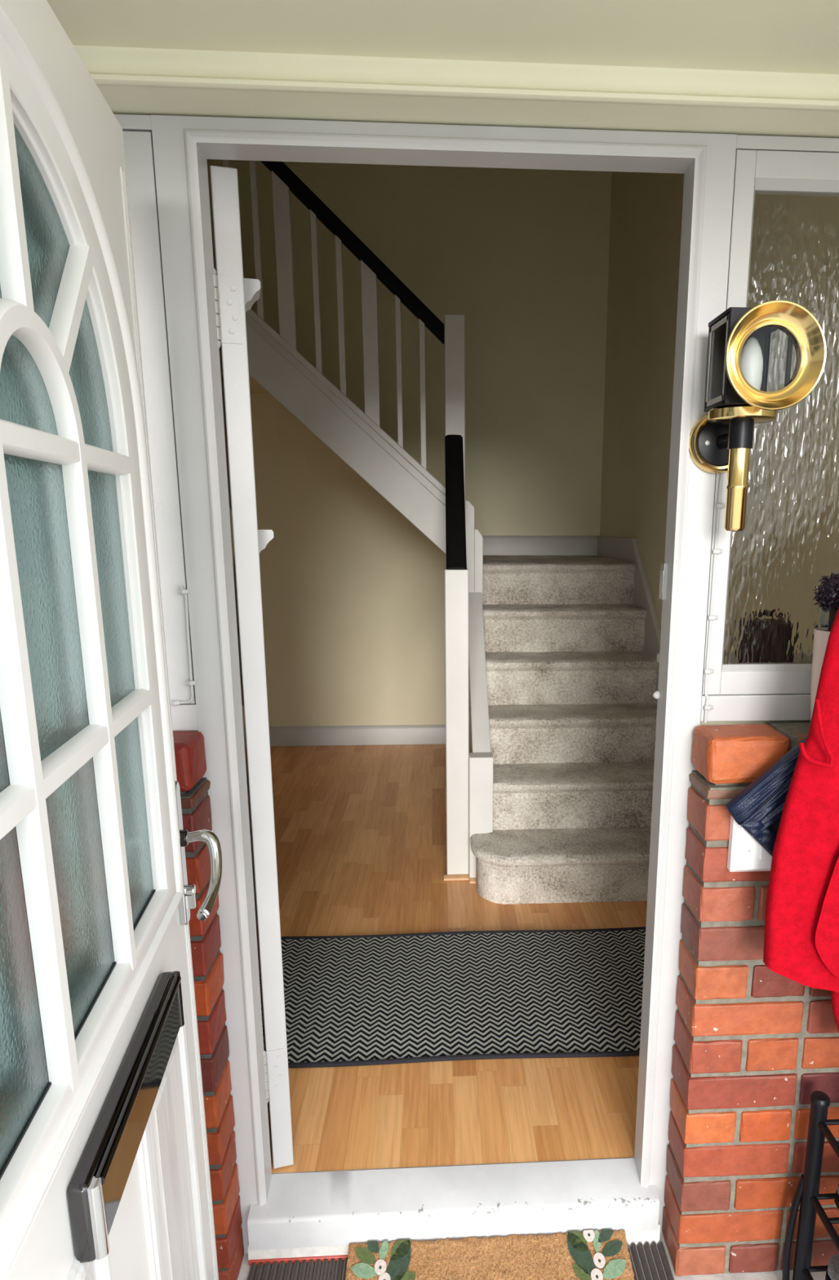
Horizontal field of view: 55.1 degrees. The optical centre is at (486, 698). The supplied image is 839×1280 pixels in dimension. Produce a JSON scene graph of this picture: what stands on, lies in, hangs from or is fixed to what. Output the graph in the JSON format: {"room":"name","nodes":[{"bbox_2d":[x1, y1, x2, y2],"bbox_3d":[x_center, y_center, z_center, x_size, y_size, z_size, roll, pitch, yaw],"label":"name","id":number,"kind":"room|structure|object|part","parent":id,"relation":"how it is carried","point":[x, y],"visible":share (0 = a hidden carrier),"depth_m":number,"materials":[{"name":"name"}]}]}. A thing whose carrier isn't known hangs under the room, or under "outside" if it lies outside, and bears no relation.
{"room":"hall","nodes":[
{"label":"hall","id":0,"kind":"room"},
{"bbox_2d":[206,159,612,726],"bbox_3d":[-0.505,-1.864,4.379,2.500,4.450,0.100,-1,12,-3],"label":"wall","id":1,"kind":"structure","parent":0,"point":[353,592],"depth_m":4.40,"materials":[{"name":"beige paint"}]},
{"bbox_2d":[243,724,445,746],"bbox_3d":[-0.978,0.220,4.750,1.560,0.117,0.018,-1,12,-3],"label":"baseboard","id":2,"kind":"structure","parent":1,"relation":"attached to","point":[380,735],"depth_m":4.75,"materials":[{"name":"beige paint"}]},
{"bbox_2d":[482,535,597,555],"bbox_3d":[0.249,-0.879,4.583,0.812,0.111,0.018,-1,12,-3],"label":"baseboard","id":3,"kind":"structure","parent":1,"relation":"attached to","point":[567,545],"depth_m":4.58,"materials":[{"name":"beige paint"}]},
{"bbox_2d":[46,0,838,74],"bbox_3d":[-0.018,-0.810,0.615,2.000,0.082,1.350,-1,12,-3],"label":"ceiling","id":4,"kind":"structure","parent":0,"point":[781,36],"depth_m":1.02,"materials":[{"name":"beige paint"}]},
{"bbox_2d":[73,44,838,137],"bbox_3d":[-0.052,-0.877,1.171,2.000,0.050,0.154,-1,12,-3],"label":"crown molding","id":5,"kind":"structure","parent":4,"relation":"attached to","point":[136,81],"depth_m":1.12,"materials":[{"name":"beige paint"}]},
{"bbox_2d":[244,744,647,1173],"bbox_3d":[-0.455,0.645,3.221,2.412,0.050,3.244,-1,12,-3],"label":"floor","id":6,"kind":"structure","parent":0,"point":[361,830],"depth_m":2.60,"materials":[{"name":"brown wood"}]},
{"bbox_2d":[218,160,658,904],"bbox_3d":[-0.584,-1.157,3.393,2.600,3.396,2.113,-1,12,-3],"label":"staircase","id":7,"kind":"structure","parent":6,"relation":"on","point":[551,707],"depth_m":3.11,"materials":[{"name":"beige carpet"}]},
{"bbox_3d":[-0.890,-2.071,2.926,1.462,1.413,0.060,-1,12,-3],"label":"handrail","id":8,"kind":"part","parent":7,"relation":"part of","materials":[{"name":"black paint"}]},
{"bbox_3d":[-0.126,-0.909,3.234,0.080,1.181,0.081,-1,12,-3],"label":"newel post","id":9,"kind":"part","parent":7,"relation":"part of","materials":[{"name":"beige paint"}]},
{"bbox_3d":[-0.115,-0.723,2.964,0.075,0.545,0.530,-1,12,-3],"label":"handrail","id":10,"kind":"part","parent":7,"relation":"part of","materials":[{"name":"black paint"}]},
{"bbox_3d":[-0.106,0.103,2.915,0.083,1.142,0.083,-1,12,-3],"label":"newel post","id":11,"kind":"part","parent":7,"relation":"part of","materials":[{"name":"beige paint"}]},
{"bbox_2d":[258,926,646,1067],"bbox_3d":[-0.052,0.823,2.276,1.220,0.012,0.632,-1,12,-3],"label":"runner rug","id":12,"kind":"object","parent":6,"relation":"on","point":[431,997],"visible":0.8,"depth_m":2.23,"materials":[{"name":"black fabric"}]},
{"bbox_2d":[173,720,811,731],"bbox_3d":[-0.360,-0.094,1.422,2.600,2.430,0.085,-1,12,-3],"label":"wall","id":13,"kind":"structure","parent":0,"point":[739,722],"depth_m":1.46,"materials":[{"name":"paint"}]},
{"bbox_2d":[209,164,293,1168],"bbox_3d":[-0.508,-0.008,1.778,0.083,1.838,0.734,-4,13,-17],"label":"door","id":14,"kind":"structure","parent":13,"relation":"in","point":[235,295],"depth_m":1.41,"materials":[{"name":"white paint"}]},
{"bbox_3d":[-0.414,-0.628,1.291,0.033,0.100,0.003,-4,13,-17],"label":"hinge plate","id":15,"kind":"part","parent":14,"relation":"part of","materials":[{"name":"white paint"}]},
{"bbox_2d":[243,278,260,311],"bbox_3d":[-0.415,-0.709,1.416,0.030,0.048,0.065,-4,13,-17],"label":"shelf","id":16,"kind":"object","parent":14,"relation":"attached to","point":[251,286],"depth_m":1.38,"materials":[{"name":"white paint"}]},
{"bbox_2d":[257,528,273,554],"bbox_3d":[-0.417,-0.295,1.507,0.030,0.048,0.065,-4,13,-17],"label":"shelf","id":17,"kind":"object","parent":14,"relation":"attached to","point":[264,535],"depth_m":1.47,"materials":[{"name":"white paint"}]},
{"bbox_3d":[-0.419,0.744,1.593,0.033,0.100,0.003,-4,13,-17],"label":"hinge plate","id":18,"kind":"part","parent":14,"relation":"part of","materials":[{"name":"white paint"}]},
{"bbox_2d":[151,115,737,1253],"bbox_3d":[-0.060,0.115,1.455,0.874,2.010,0.106,-1,12,-3],"label":"door frame","id":19,"kind":"structure","parent":13,"relation":"attached to","point":[182,145],"depth_m":1.31,"materials":[{"name":"white paint"}]},
{"bbox_2d":[653,690,659,699],"bbox_3d":[0.309,-0.007,1.454,0.011,0.016,0.016,-1,12,-3],"label":"stud","id":20,"kind":"object","parent":13,"relation":"attached to","point":[656,694],"visible":1,"depth_m":1.45,"materials":[{"name":"white paint"}]},
{"bbox_2d":[657,652,660,662],"bbox_3d":[0.606,-0.065,1.593,0.475,0.022,0.240,-1,12,-3],"label":"shelf","id":21,"kind":"object","parent":13,"relation":"attached to","point":[658,653],"visible":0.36,"depth_m":1.68,"materials":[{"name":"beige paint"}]},
{"bbox_2d":[659,562,666,599],"bbox_3d":[0.312,-0.208,1.415,0.006,0.064,0.022,-1,12,-3],"label":"keep","id":22,"kind":"object","parent":13,"relation":"attached to","point":[663,571],"visible":1,"depth_m":1.41,"materials":[{"name":"silver metal"}]},
{"bbox_2d":[688,300,826,531],"bbox_3d":[0.402,-0.417,1.226,0.145,0.315,0.179,-1,12,-3],"label":"wall lantern","id":23,"kind":"object","parent":13,"relation":"attached to","point":[767,357],"visible":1,"depth_m":1.15,"materials":[{"name":"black metal"}]},
{"bbox_3d":[0.382,-0.420,1.309,0.090,0.090,0.014,-1,12,-3],"label":"plate","id":24,"kind":"part","parent":23,"relation":"part of","materials":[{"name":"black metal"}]},
{"bbox_2d":[703,472,725,722],"bbox_3d":[0.391,-0.168,1.366,0.020,0.428,0.015,-1,12,-3],"label":"cable","id":25,"kind":"object","parent":23,"relation":"attached to","point":[717,551],"visible":0.99,"depth_m":1.37,"materials":[{"name":"white paint"}]},
{"bbox_3d":[0.348,-0.505,1.201,0.002,0.116,0.080,-1,12,-3],"label":"glass","id":26,"kind":"part","parent":23,"relation":"part of","materials":[{"name":"white"}]},
{"bbox_3d":[0.389,-0.411,1.269,0.022,0.022,0.073,-1,13,-6],"label":"arm","id":27,"kind":"part","parent":23,"relation":"part of","materials":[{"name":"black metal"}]},
{"bbox_3d":[0.392,-0.329,1.250,0.034,0.132,0.034,-1,12,-3],"label":"stem","id":28,"kind":"part","parent":23,"relation":"part of","materials":[{"name":"gold metal"}]},
{"bbox_3d":[0.401,-0.495,1.157,0.104,0.128,0.004,-1,12,-3],"label":"plate","id":29,"kind":"part","parent":23,"relation":"part of","materials":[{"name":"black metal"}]},
{"bbox_3d":[0.406,-0.486,1.144,0.091,0.091,0.002,-1,12,-3],"label":"glass","id":30,"kind":"part","parent":23,"relation":"part of","materials":[{"name":"white"}]},
{"bbox_2d":[700,134,838,721],"bbox_3d":[0.635,-0.419,1.362,0.513,0.922,0.063,-1,12,-3],"label":"window","id":31,"kind":"structure","parent":13,"relation":"in","point":[784,246],"depth_m":1.35,"materials":[{"name":"white paint"}]},
{"bbox_3d":[0.643,-0.431,1.349,0.458,0.760,0.005,-1,12,-3],"label":"glass pane","id":32,"kind":"part","parent":31,"relation":"part of","materials":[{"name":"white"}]},
{"bbox_2d":[173,722,838,1279],"bbox_3d":[-0.006,0.587,1.461,1.803,1.085,0.107,-1,12,-3],"label":"brick wall","id":33,"kind":"structure","parent":0,"point":[753,1044],"depth_m":1.45,"materials":[{"name":"red brick"}]},
{"bbox_2d":[0,0,222,1279],"bbox_3d":[-0.393,0.294,0.805,0.136,1.887,0.846,-2,13,-9],"label":"door","id":34,"kind":"structure","parent":33,"relation":"in","point":[104,1170],"depth_m":0.78,"materials":[{"name":"white paint"}]},
{"bbox_3d":[-0.400,-0.089,0.716,0.004,0.828,0.548,-2,13,-9],"label":"glass pane","id":35,"kind":"part","parent":34,"relation":"part of","materials":[{"name":"teal"}]},
{"bbox_3d":[-0.362,0.825,0.741,0.010,0.628,0.245,-2,13,-9],"label":"raised panel","id":36,"kind":"part","parent":34,"relation":"part of","materials":[{"name":"white plastic"}]},
{"bbox_3d":[-0.392,0.436,0.891,0.020,0.082,0.360,-2,13,-9],"label":"letter plate","id":37,"kind":"part","parent":34,"relation":"part of","materials":[{"name":"grey metal"}]},
{"bbox_3d":[-0.379,0.403,0.888,0.011,0.011,0.334,-2,13,-9],"label":"flap hinge rod","id":38,"kind":"part","parent":34,"relation":"part of","materials":[{"name":"grey metal"}]},
{"bbox_3d":[-0.421,0.745,1.102,0.010,0.628,0.245,-2,13,-9],"label":"raised panel","id":39,"kind":"part","parent":34,"relation":"part of","materials":[{"name":"white plastic"}]},
{"bbox_3d":[-0.448,0.226,1.168,0.010,0.222,0.028,-2,13,-9],"label":"handle","id":40,"kind":"part","parent":34,"relation":"part of","materials":[{"name":"silver metal"}]},
{"bbox_3d":[-0.408,0.246,1.129,0.060,0.093,0.114,-2,13,-9],"label":"lever","id":41,"kind":"part","parent":34,"relation":"part of","materials":[{"name":"silver metal"}]},
{"bbox_2d":[114,114,197,730],"bbox_3d":[-0.698,-0.400,1.269,0.413,0.928,0.030,-1,12,-3],"label":"window frame","id":42,"kind":"structure","parent":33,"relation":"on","point":[136,129],"depth_m":1.25,"materials":[{"name":"white paint"}]},
{"bbox_2d":[170,585,195,706],"bbox_3d":[-0.561,-0.087,1.326,0.147,0.202,0.012,-1,12,-3],"label":"cable","id":43,"kind":"object","parent":42,"relation":"attached to","point":[182,591],"visible":0.84,"depth_m":1.33,"materials":[{"name":"white paint"}]},
{"bbox_2d":[727,815,772,871],"bbox_3d":[0.461,0.246,1.345,0.096,0.096,0.033,-1,12,-3],"label":"switch box","id":44,"kind":"object","parent":33,"relation":"attached to","point":[745,854],"visible":0.53,"depth_m":1.33,"materials":[{"name":"white plastic"}]},
{"bbox_2d":[810,571,838,718],"bbox_3d":[0.575,-0.079,1.333,0.077,0.270,0.075,-1,12,-3],"label":"potted topiary","id":45,"kind":"object","parent":33,"relation":"on","point":[828,593],"visible":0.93,"depth_m":1.31,"materials":[{"name":"beige ceramic"}]},
{"bbox_2d":[237,1231,826,1279],"bbox_3d":[0.062,1.314,0.869,1.750,0.080,1.620,-1,12,-3],"label":"floor","id":46,"kind":"structure","parent":0,"point":[245,1267],"depth_m":1.56,"materials":[{"name":"concrete"}]},
{"bbox_2d":[248,1254,347,1265],"bbox_3d":[-0.364,1.106,1.592,0.210,0.012,0.030,-1,12,-3],"label":"floor","id":47,"kind":"structure","parent":46,"relation":"on","point":[293,1260],"depth_m":1.58,"materials":[{"name":"red tile"}]},
{"bbox_2d":[247,1221,660,1261],"bbox_3d":[-0.060,1.082,1.633,0.822,0.044,0.081,-1,12,-3],"label":"mortar","id":48,"kind":"object","parent":46,"relation":"on","point":[651,1236],"visible":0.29,"depth_m":1.58,"materials":[{"name":"concrete"}]},
{"bbox_2d":[247,1157,659,1250],"bbox_3d":[-0.061,1.019,1.620,0.810,0.090,0.093,-1,12,-3],"label":"threshold","id":49,"kind":"object","parent":48,"relation":"on","point":[307,1209],"visible":0.99,"depth_m":1.59,"materials":[{"name":"white paint"}]},
{"bbox_2d":[247,1242,675,1279],"bbox_3d":[-0.034,1.171,1.307,0.824,0.010,0.588,-1,12,-3],"label":"mat","id":50,"kind":"object","parent":46,"relation":"on","point":[649,1262],"visible":0.34,"depth_m":1.56,"materials":[{"name":"grey rubber"}]},
{"bbox_2d":[345,1229,635,1279],"bbox_3d":[0.015,1.121,1.410,0.550,0.044,0.367,-1,12,-3],"label":"doormat","id":51,"kind":"object","parent":50,"relation":"on","point":[588,1255],"visible":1,"depth_m":1.54,"materials":[{"name":"brown fabric"}]},
{"bbox_2d":[782,1173,804,1279],"bbox_3d":[0.574,1.000,1.492,0.029,0.263,0.014,4,13,19],"label":"strap","id":52,"kind":"object","parent":46,"relation":"on","point":[797,1197],"visible":1,"depth_m":1.49,"materials":[{"name":"black metal"}]},
{"bbox_2d":[792,1090,838,1279],"bbox_3d":[0.739,0.946,1.340,0.308,0.440,0.308,-1,12,-3],"label":"shoe rack","id":53,"kind":"object","parent":46,"relation":"on","point":[818,1129],"visible":1,"depth_m":1.44,"materials":[{"name":"black metal"}]},
{"bbox_2d":[802,1265,827,1279],"bbox_3d":[0.738,1.088,1.371,0.288,0.012,0.275,-1,12,-3],"label":"shelf","id":54,"kind":"object","parent":53,"relation":"attached to","point":[806,1269],"depth_m":1.48,"materials":[{"name":"black metal"}]},
{"bbox_2d":[809,1193,838,1251],"bbox_3d":[0.739,0.932,1.337,0.288,0.012,0.275,-1,12,-3],"label":"shelf","id":55,"kind":"object","parent":53,"relation":"attached to","point":[815,1202],"depth_m":1.41,"materials":[{"name":"black metal"}]},
{"bbox_2d":[817,1119,838,1157],"bbox_3d":[0.739,0.778,1.303,0.288,0.012,0.275,-1,12,-3],"label":"shelf","id":56,"kind":"object","parent":53,"relation":"attached to","point":[823,1128],"depth_m":1.40,"materials":[{"name":"black metal"}]},
{"bbox_2d":[825,1253,838,1279],"bbox_3d":[0.682,1.035,1.349,0.092,0.102,0.264,-3,13,-13],"label":"shoe","id":57,"kind":"object","parent":53,"relation":"on","point":[833,1268],"visible":1,"depth_m":1.44,"materials":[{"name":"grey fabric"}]},
{"bbox_2d":[834,1184,838,1209],"bbox_3d":[0.682,0.877,1.325,0.092,0.102,0.264,-2,13,-8],"label":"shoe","id":58,"kind":"object","parent":53,"relation":"on","point":[837,1195],"visible":1,"depth_m":1.43,"materials":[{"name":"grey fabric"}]},
{"bbox_2d":[600,171,684,629],"bbox_3d":[0.798,-1.522,2.853,0.088,4.450,3.180,-1,12,-3],"label":"wall","id":59,"kind":"structure","parent":0,"point":[646,207],"depth_m":3.63,"materials":[{"name":"beige paint"}]},
{"bbox_2d":[597,535,661,704],"bbox_3d":[0.704,-0.113,3.708,0.024,1.227,2.110,-1,12,-3],"label":"baseboard","id":60,"kind":"structure","parent":59,"relation":"attached to","point":[627,549],"depth_m":3.63,"materials":[{"name":"beige paint"}]},
{"bbox_2d":[810,627,830,718],"bbox_3d":[0.575,-0.030,1.343,0.060,0.172,0.060,-1,12,-3],"label":"pot","id":61,"kind":"object","parent":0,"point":[821,635],"depth_m":1.33,"materials":[{"name":"beige ceramic"}]},
{"bbox_3d":[0.956,0.150,1.221,0.100,2.048,0.740,-1,12,-3],"label":"wall","id":62,"kind":"structure","parent":0,"visible":0},
{"bbox_3d":[0.860,-0.317,1.194,0.085,0.111,0.040,-1,12,-3],"label":"coat hook","id":63,"kind":"object","parent":62,"relation":"attached to","visible":0},
{"bbox_2d":[763,608,838,1031],"bbox_3d":[0.651,0.150,1.236,0.407,0.940,0.096,-1,12,-3],"label":"coat","id":64,"kind":"object","parent":63,"relation":"hanging from","point":[802,938],"visible":1,"depth_m":1.24,"materials":[{"name":"fabric"}]},
{"bbox_2d":[724,735,808,856],"bbox_3d":[0.475,0.153,1.293,0.172,0.223,0.025,-1,12,-3],"label":"jacket","id":65,"kind":"object","parent":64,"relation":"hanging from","point":[758,808],"visible":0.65,"depth_m":1.29,"materials":[{"name":"fabric"}]},
{"bbox_3d":[0.481,0.144,1.292,0.140,0.166,0.020,-1,12,-3],"label":"jacket panel","id":66,"kind":"part","parent":65,"relation":"part of","materials":[{"name":"blue fabric"}]}
]}

